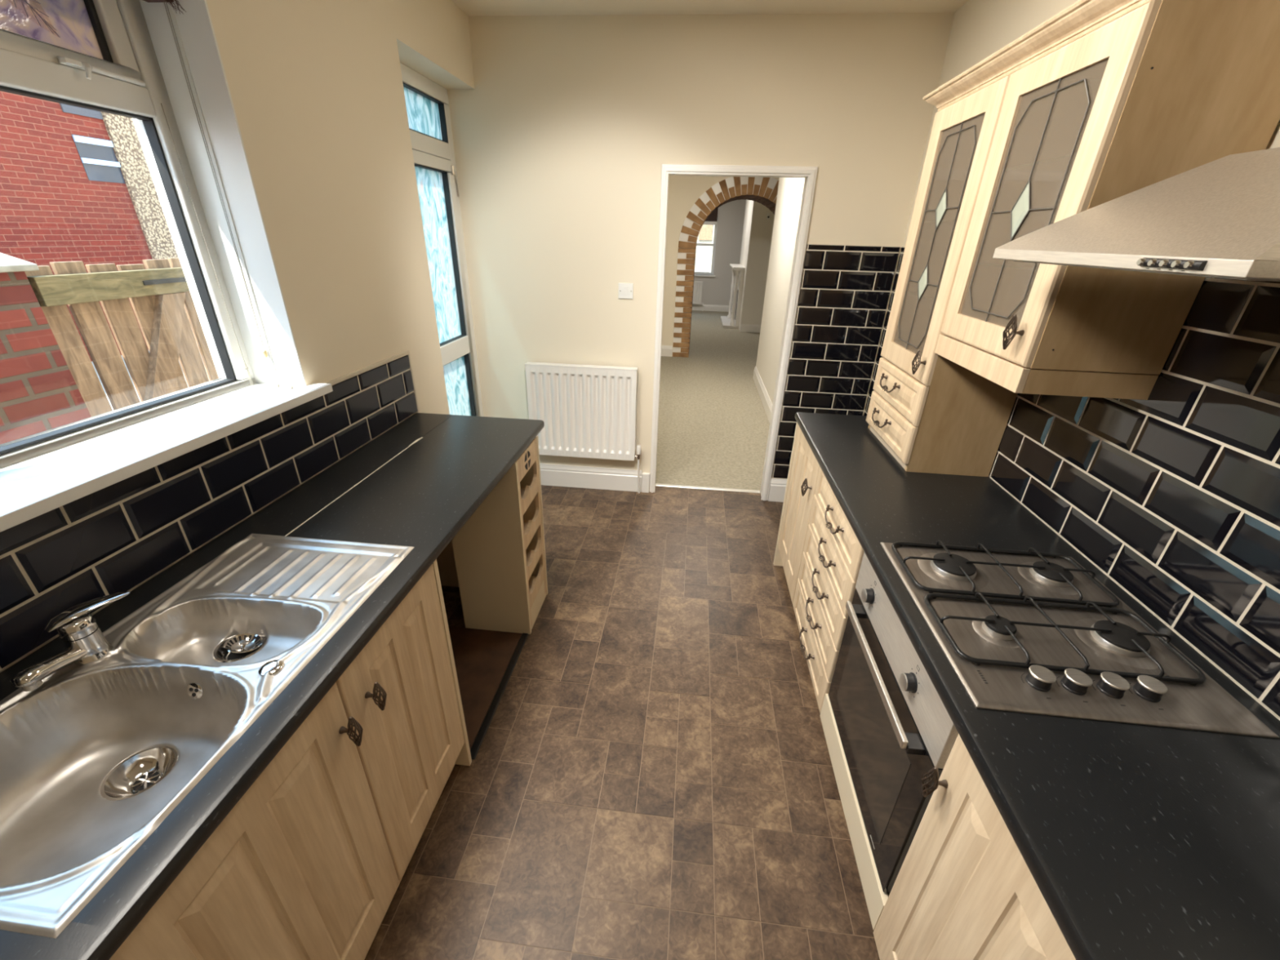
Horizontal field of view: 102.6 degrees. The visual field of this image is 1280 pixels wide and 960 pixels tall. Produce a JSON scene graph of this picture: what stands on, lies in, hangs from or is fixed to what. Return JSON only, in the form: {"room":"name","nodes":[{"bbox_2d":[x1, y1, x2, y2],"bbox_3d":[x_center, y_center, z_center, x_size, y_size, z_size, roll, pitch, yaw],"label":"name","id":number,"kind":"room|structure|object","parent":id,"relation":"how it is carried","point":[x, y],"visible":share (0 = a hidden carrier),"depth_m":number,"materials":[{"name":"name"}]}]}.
{"room":"kitchen","nodes":[
{"label":"kitchen","id":0,"kind":"room"},
{"bbox_2d":[91,346,209,410],"bbox_3d":[-7.068,-1.687,7.825,12.400,0.200,30.000,4,26,5],"label":"yard","id":1,"kind":"structure","parent":0,"point":[197,347],"depth_m":6.91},
{"bbox_2d":[0,252,91,444],"bbox_3d":[-2.761,1.099,-0.056,0.290,1.825,5.375,4,26,5],"label":"wall","id":2,"kind":"structure","parent":1,"relation":"on","point":[39,393],"depth_m":1.98,"materials":[{"name":"brick"}]},
{"bbox_2d":[24,257,218,417],"bbox_3d":[-2.343,-0.263,2.791,0.072,1.734,1.019,4,26,5],"label":"gate","id":3,"kind":"object","parent":2,"relation":"attached to","point":[158,293],"visible":0.3,"depth_m":2.35,"materials":[{"name":"brown wood"}]},
{"bbox_2d":[0,90,195,361],"bbox_3d":[-10.621,-4.701,7.361,5.400,5.450,29.400,4,26,5],"label":"house","id":4,"kind":"object","parent":1,"relation":"on","point":[77,184],"visible":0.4,"depth_m":7.37,"materials":[{"name":"red brick"}]},
{"bbox_2d":[0,0,484,672],"bbox_3d":[-1.344,-0.182,1.106,0.317,2.700,5.058,4,26,5],"label":"wall","id":5,"kind":"structure","parent":0,"point":[316,86],"depth_m":1.83,"materials":[{"name":"beige paint"}]},
{"bbox_2d":[0,0,255,468],"bbox_3d":[-1.386,-0.525,0.841,0.095,1.175,1.479,4,26,5],"label":"window","id":6,"kind":"structure","parent":5,"relation":"in","point":[100,55],"depth_m":1.29,"materials":[{"name":"white plastic"}]},
{"bbox_2d":[160,102,293,395],"bbox_3d":[-1.213,-0.637,1.493,0.161,0.770,0.112,4,26,5],"label":"cord tangle","id":7,"kind":"object","parent":6,"relation":"hanging from","point":[246,367],"visible":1,"depth_m":1.58,"materials":[{"name":"beige plastic"}]},
{"bbox_2d":[143,0,186,13],"bbox_3d":[-1.240,-1.040,0.934,0.104,0.059,0.806,4,26,5],"label":"batten","id":8,"kind":"object","parent":5,"relation":"attached to","point":[147,1],"visible":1,"depth_m":1.29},
{"bbox_2d":[163,1,267,357],"bbox_3d":[-1.211,-0.803,1.484,0.012,0.894,0.012,4,26,5],"label":"pull cord","id":9,"kind":"object","parent":8,"relation":"hanging from","point":[264,352],"visible":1,"depth_m":1.44,"materials":[{"name":"beige plastic"}]},
{"bbox_2d":[0,382,333,532],"bbox_3d":[-1.260,0.011,1.063,0.242,0.027,1.573,4,26,5],"label":"window sill","id":10,"kind":"structure","parent":5,"relation":"attached to","point":[33,487],"depth_m":1.21,"materials":[{"name":"white plastic"}]},
{"bbox_2d":[0,350,419,671],"bbox_3d":[-1.181,0.061,1.294,0.009,0.285,2.422,4,26,5],"label":"tile backsplash","id":11,"kind":"structure","parent":5,"relation":"attached to","point":[114,538],"depth_m":1.29,"materials":[{"name":"black tile"}]},
{"bbox_2d":[139,0,306,386],"bbox_3d":[-1.198,-0.841,1.480,0.179,1.150,0.010,4,26,5],"label":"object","id":12,"kind":"structure","parent":5,"relation":"attached to","point":[193,28],"depth_m":1.47,"materials":[{"name":"white plastic"}]},
{"bbox_2d":[400,62,483,416],"bbox_3d":[-1.166,-0.883,2.938,0.097,2.394,0.913,4,26,5],"label":"door","id":13,"kind":"structure","parent":5,"relation":"in","point":[427,103],"depth_m":2.95,"materials":[{"name":"white plastic"}]},
{"bbox_2d":[364,310,879,959],"bbox_3d":[0.880,-0.944,6.076,5.800,0.124,15.100,4,26,5],"label":"floor","id":14,"kind":"structure","parent":0,"point":[651,776],"depth_m":1.85,"materials":[{"name":"tile"}]},
{"bbox_2d":[109,559,471,959],"bbox_3d":[-0.908,0.782,1.240,0.645,0.868,0.914,4,26,5],"label":"base cabinet","id":15,"kind":"object","parent":14,"relation":"on","point":[310,862],"visible":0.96,"depth_m":1.07,"materials":[{"name":"beige wood"}]},
{"bbox_2d":[0,412,544,959],"bbox_3d":[-0.877,0.233,1.328,0.615,0.040,2.400,4,26,5],"label":"countertop","id":16,"kind":"structure","parent":15,"relation":"on","point":[417,483],"depth_m":1.31,"materials":[{"name":"black laminate"}]},
{"bbox_2d":[9,591,129,691],"bbox_3d":[-1.085,0.311,0.980,0.080,0.112,0.195,4,26,5],"label":"mixer tap","id":17,"kind":"object","parent":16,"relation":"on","point":[84,641],"visible":1,"depth_m":0.98,"materials":[{"name":"silver metal"}]},
{"bbox_2d":[0,533,414,937],"bbox_3d":[-0.903,0.437,1.072,0.478,0.205,0.870,4,26,5],"label":"sink","id":18,"kind":"object","parent":16,"relation":"in","point":[94,758],"visible":0.98,"depth_m":1.00,"materials":[{"name":"metal"}]},
{"bbox_2d":[223,633,262,655],"bbox_3d":[-0.914,0.382,1.184,0.070,0.035,0.071,4,26,5],"label":"strainer","id":19,"kind":"object","parent":18,"relation":"in","point":[243,644],"visible":1,"depth_m":1.18,"materials":[{"name":"silver metal"}]},
{"bbox_2d":[448,626,521,748],"bbox_3d":[-0.868,0.835,2.131,0.570,0.004,0.637,4,26,5],"label":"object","id":20,"kind":"structure","parent":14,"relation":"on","point":[482,657],"depth_m":2.21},
{"bbox_2d":[436,435,547,634],"bbox_3d":[-0.792,0.241,2.369,0.619,0.872,0.310,4,26,5],"label":"wine rack","id":21,"kind":"object","parent":14,"relation":"on","point":[496,560],"visible":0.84,"depth_m":2.28,"materials":[{"name":"beige wood"}]},
{"bbox_2d":[520,474,537,515],"bbox_3d":[-0.629,0.053,2.261,0.296,0.088,0.230,4,26,5],"label":"shelf","id":22,"kind":"object","parent":21,"relation":"attached to","point":[527,494],"depth_m":2.25,"materials":[{"name":"brown wood"}]},
{"bbox_2d":[523,507,540,549],"bbox_3d":[-0.634,0.209,2.336,0.296,0.088,0.230,4,26,5],"label":"shelf","id":23,"kind":"object","parent":21,"relation":"attached to","point":[531,526],"depth_m":2.33,"materials":[{"name":"brown wood"}]},
{"bbox_2d":[525,537,542,580],"bbox_3d":[-0.638,0.358,2.407,0.296,0.088,0.230,4,26,5],"label":"shelf","id":24,"kind":"object","parent":21,"relation":"attached to","point":[533,557],"depth_m":2.41,"materials":[{"name":"brown wood"}]},
{"bbox_2d":[528,564,543,608],"bbox_3d":[-0.642,0.499,2.475,0.296,0.088,0.230,4,26,5],"label":"shelf","id":25,"kind":"object","parent":21,"relation":"attached to","point":[535,583],"depth_m":2.48,"materials":[{"name":"brown wood"}]},
{"bbox_2d":[470,632,528,759],"bbox_3d":[-0.568,0.854,2.107,0.029,0.006,0.638,4,26,5],"label":"edging strip","id":26,"kind":"object","parent":14,"relation":"on","point":[478,740],"visible":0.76,"depth_m":2.05,"materials":[{"name":"black"}]},
{"bbox_2d":[655,483,759,493],"bbox_3d":[0.503,0.059,3.822,0.777,0.007,0.039,4,26,5],"label":"threshold strip","id":27,"kind":"object","parent":14,"relation":"on","point":[656,484],"visible":0.86,"depth_m":3.81,"materials":[{"name":"silver metal"}]},
{"bbox_2d":[720,263,745,328],"bbox_3d":[1.948,-3.903,10.812,0.340,1.161,1.440,4,26,5],"label":"fireplace","id":28,"kind":"object","parent":14,"relation":"on","point":[731,320],"visible":0.97,"depth_m":10.43,"materials":[{"name":"grey paint"}]},
{"bbox_2d":[729,263,745,271],"bbox_3d":[1.999,-4.364,10.508,0.250,0.065,1.300,4,26,5],"label":"mantel shelf","id":29,"kind":"object","parent":28,"relation":"attached to","point":[736,267],"depth_m":9.98,"materials":[{"name":"white paint"}]},
{"bbox_2d":[773,422,819,603],"bbox_3d":[1.025,0.223,2.517,0.624,0.870,0.523,4,26,5],"label":"base cabinet","id":30,"kind":"object","parent":14,"relation":"on","point":[803,471],"visible":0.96,"depth_m":2.49,"materials":[{"name":"beige wood"}]},
{"bbox_2d":[795,412,1279,959],"bbox_3d":[0.937,0.283,1.333,0.600,0.038,2.748,4,26,5],"label":"countertop","id":31,"kind":"structure","parent":30,"relation":"on","point":[1140,842],"depth_m":0.84,"materials":[{"name":"black laminate"}]},
{"bbox_2d":[866,74,1017,476],"bbox_3d":[1.169,-0.678,1.896,0.362,1.218,0.498,4,26,5],"label":"cabinet","id":32,"kind":"object","parent":31,"relation":"on","point":[932,413],"visible":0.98,"depth_m":1.88,"materials":[{"name":"brown wood"}]},
{"bbox_2d":[880,540,1279,738],"bbox_3d":[0.922,0.307,1.193,0.520,0.038,0.577,4,26,5],"label":"gas hob","id":33,"kind":"object","parent":31,"relation":"in","point":[1036,632],"visible":1,"depth_m":1.11,"materials":[{"name":"metal"}]},
{"bbox_2d":[792,466,864,713],"bbox_3d":[0.969,0.470,2.002,0.616,0.868,0.623,4,26,5],"label":"drawer unit","id":34,"kind":"object","parent":14,"relation":"on","point":[833,554],"visible":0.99,"depth_m":1.92,"materials":[{"name":"beige wood"}]},
{"bbox_2d":[819,693,889,929],"bbox_3d":[0.919,0.747,1.421,0.579,0.868,0.665,4,26,5],"label":"panel","id":35,"kind":"object","parent":14,"relation":"on","point":[876,899],"visible":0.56,"depth_m":1.47,"materials":[{"name":"beige wood"}]},
{"bbox_2d":[828,552,958,893],"bbox_3d":[0.875,0.629,1.387,0.568,0.616,0.612,4,26,5],"label":"oven","id":36,"kind":"object","parent":35,"relation":"in","point":[894,726],"visible":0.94,"depth_m":1.30,"materials":[{"name":"black glass"}]},
{"bbox_2d":[873,733,1075,959],"bbox_3d":[0.840,0.970,0.952,0.628,0.868,0.411,4,26,5],"label":"base cabinet","id":37,"kind":"object","parent":14,"relation":"on","point":[963,888],"visible":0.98,"depth_m":0.93,"materials":[{"name":"beige wood"}]},
{"bbox_2d":[447,12,955,491],"bbox_3d":[0.279,-1.147,3.209,2.737,2.700,0.115,4,26,5],"label":"wall","id":38,"kind":"structure","parent":0,"point":[564,135],"depth_m":2.81,"materials":[{"name":"beige paint"}]},
{"bbox_2d":[524,361,640,493],"bbox_3d":[-0.376,-0.341,3.558,0.780,0.914,0.080,4,26,5],"label":"radiator","id":39,"kind":"object","parent":38,"relation":"attached to","point":[585,411],"visible":0.98,"depth_m":3.46,"materials":[{"name":"white metal"}]},
{"bbox_2d":[539,463,642,492],"bbox_3d":[-0.555,-0.030,3.764,1.140,0.165,0.022,4,26,5],"label":"baseboard","id":40,"kind":"structure","parent":38,"relation":"attached to","point":[559,475],"depth_m":3.74,"materials":[{"name":"white paint"}]},
{"bbox_2d":[618,282,633,298],"bbox_3d":[-0.088,-1.169,3.169,0.092,0.092,0.014,4,26,5],"label":"light switch","id":41,"kind":"object","parent":38,"relation":"attached to","point":[625,291],"visible":1,"depth_m":3.17,"materials":[{"name":"white plastic"}]},
{"bbox_2d":[641,472,649,493],"bbox_3d":[0.042,0.019,3.714,0.055,0.150,0.028,4,26,5],"label":"trim","id":42,"kind":"structure","parent":38,"relation":"attached to","point":[646,476],"depth_m":3.70,"materials":[{"name":"white paint"}]},
{"bbox_2d":[649,164,817,500],"bbox_3d":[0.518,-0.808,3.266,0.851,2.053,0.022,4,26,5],"label":"trim","id":43,"kind":"structure","parent":38,"relation":"attached to","point":[811,172],"depth_m":3.04,"materials":[{"name":"white paint"}]},
{"bbox_2d":[768,478,786,502],"bbox_3d":[1.185,0.087,3.615,0.534,0.172,0.022,4,26,5],"label":"baseboard","id":44,"kind":"structure","parent":38,"relation":"attached to","point":[777,486],"depth_m":3.62,"materials":[{"name":"white paint"}]},
{"bbox_2d":[771,244,900,479],"bbox_3d":[1.202,-0.670,3.258,0.525,1.498,0.009,4,26,5],"label":"tile backsplash","id":45,"kind":"structure","parent":38,"relation":"attached to","point":[845,290],"depth_m":3.14,"materials":[{"name":"black tile"}]},
{"bbox_2d":[451,0,968,16],"bbox_3d":[-0.031,-1.343,0.342,2.897,0.120,5.158,4,26,5],"label":"ceiling","id":46,"kind":"structure","parent":0,"point":[470,7],"depth_m":2.49,"materials":[{"name":"beige paint"}]},
{"bbox_2d":[693,199,746,305],"bbox_3d":[1.724,-5.498,12.327,5.800,2.720,0.200,4,26,5],"label":"wall","id":47,"kind":"structure","parent":0,"point":[716,291],"depth_m":12.22,"materials":[{"name":"grey paint"}]},
{"bbox_2d":[692,280,703,311],"bbox_3d":[1.061,-4.569,12.686,1.050,0.700,0.087,4,26,5],"label":"radiator","id":48,"kind":"object","parent":47,"relation":"attached to","point":[697,289],"visible":0.22,"depth_m":12.59,"materials":[{"name":"white metal"}]},
{"bbox_2d":[693,217,718,276],"bbox_3d":[1.305,-5.587,12.273,1.105,1.295,0.190,4,26,5],"label":"window","id":49,"kind":"structure","parent":47,"relation":"in","point":[704,273],"depth_m":12.35,"materials":[{"name":"white plastic"}]},
{"bbox_2d":[703,208,718,225],"bbox_3d":[1.281,-6.240,11.869,1.035,0.570,0.030,4,26,5],"label":"roller blind","id":50,"kind":"object","parent":49,"relation":"attached to","point":[712,219],"visible":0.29,"depth_m":11.90,"materials":[{"name":"brown"}]},
{"bbox_2d":[692,304,732,311],"bbox_3d":[1.679,-4.293,12.785,5.800,0.150,0.020,4,26,5],"label":"baseboard","id":51,"kind":"structure","parent":47,"relation":"attached to","point":[695,307],"depth_m":12.77,"materials":[{"name":"white paint"}]},
{"bbox_2d":[661,175,779,356],"bbox_3d":[1.181,-3.295,7.710,5.800,2.720,0.950,4,26,5],"label":"wall","id":52,"kind":"structure","parent":0,"point":[683,191],"depth_m":7.12,"materials":[{"name":"beige paint"}]},
{"bbox_2d":[661,345,672,356],"bbox_3d":[-0.645,-2.057,7.975,2.295,0.165,0.020,4,26,5],"label":"baseboard","id":53,"kind":"structure","parent":52,"relation":"attached to","point":[666,350],"depth_m":7.87,"materials":[{"name":"white paint"}]},
{"bbox_2d":[672,176,778,357],"bbox_3d":[1.500,-3.150,7.733,1.850,2.455,0.970,4,26,5],"label":"brick arch","id":54,"kind":"object","parent":52,"relation":"attached to","point":[758,189],"visible":0.56,"depth_m":7.17,"materials":[{"name":"brown brick"}]},
{"bbox_2d":[738,200,774,329],"bbox_3d":[3.248,-4.483,10.304,2.290,2.720,1.880,4,26,5],"label":"wall","id":55,"kind":"structure","parent":0,"point":[757,237],"depth_m":9.66,"materials":[{"name":"white paint"}]},
{"bbox_2d":[739,324,760,333],"bbox_3d":[3.115,-2.918,10.008,2.290,0.150,0.020,4,26,5],"label":"baseboard","id":56,"kind":"structure","parent":55,"relation":"attached to","point":[744,327],"depth_m":10.08,"materials":[{"name":"white paint"}]},
{"bbox_2d":[766,213,770,219],"bbox_3d":[2.308,-4.738,9.209,0.060,0.100,0.065,4,26,5],"label":"sensor","id":57,"kind":"object","parent":55,"relation":"attached to","point":[768,215],"visible":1,"depth_m":9.19,"materials":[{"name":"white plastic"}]},
{"bbox_2d":[755,177,804,404],"bbox_3d":[1.441,-1.845,4.707,0.120,2.720,3.417,4,26,5],"label":"wall","id":58,"kind":"structure","parent":0,"point":[790,190],"depth_m":5.38,"materials":[{"name":"white paint"}]},
{"bbox_2d":[752,365,772,422],"bbox_3d":[1.340,-0.704,5.277,0.020,0.165,3.392,4,26,5],"label":"baseboard","id":59,"kind":"structure","parent":58,"relation":"attached to","point":[767,405],"depth_m":5.80,"materials":[{"name":"white paint"}]},
{"bbox_2d":[902,0,1279,720],"bbox_3d":[1.298,0.025,0.831,0.150,2.700,4.943,4,26,5],"label":"wall","id":60,"kind":"structure","parent":0,"point":[980,28],"depth_m":2.15,"materials":[{"name":"beige paint"}]},
{"bbox_2d":[863,246,1279,718],"bbox_3d":[1.279,0.176,1.679,0.009,1.652,3.533,4,26,5],"label":"tile backsplash","id":61,"kind":"structure","parent":60,"relation":"attached to","point":[1173,495],"depth_m":1.16,"materials":[{"name":"black tile"}]},
{"bbox_2d":[934,0,1279,399],"bbox_3d":[1.122,-0.665,1.350,0.362,0.770,0.503,4,26,5],"label":"upper cabinet","id":62,"kind":"object","parent":60,"relation":"attached to","point":[1162,90],"visible":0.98,"depth_m":1.19,"materials":[{"name":"brown wood"}]},
{"bbox_2d":[922,0,1152,111],"bbox_3d":[1.165,-1.155,1.419,0.355,0.053,1.049,4,26,5],"label":"crown molding","id":63,"kind":"structure","parent":62,"relation":"on","point":[1082,17],"depth_m":1.29,"materials":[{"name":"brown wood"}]},
{"bbox_2d":[992,146,1279,281],"bbox_3d":[1.007,-0.817,0.642,0.492,1.034,0.595,4,26,5],"label":"hood","id":64,"kind":"object","parent":60,"relation":"attached to","point":[1220,218],"visible":1,"depth_m":0.80,"materials":[{"name":"metal"}]},
{"label":"outside","id":65,"kind":"structure","parent":0,"visible":0},
{"bbox_3d":[2.929,-6.158,17.721,14.000,0.200,10.300,4,26,5],"label":"street","id":66,"kind":"object","parent":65,"visible":0},
{"bbox_2d":[694,224,715,271],"bbox_3d":[2.558,-11.328,21.008,16.000,6.250,4.050,4,26,5],"label":"house","id":67,"kind":"structure","parent":66,"relation":"on","point":[704,254],"depth_m":19.95,"materials":[{"name":"concrete"}]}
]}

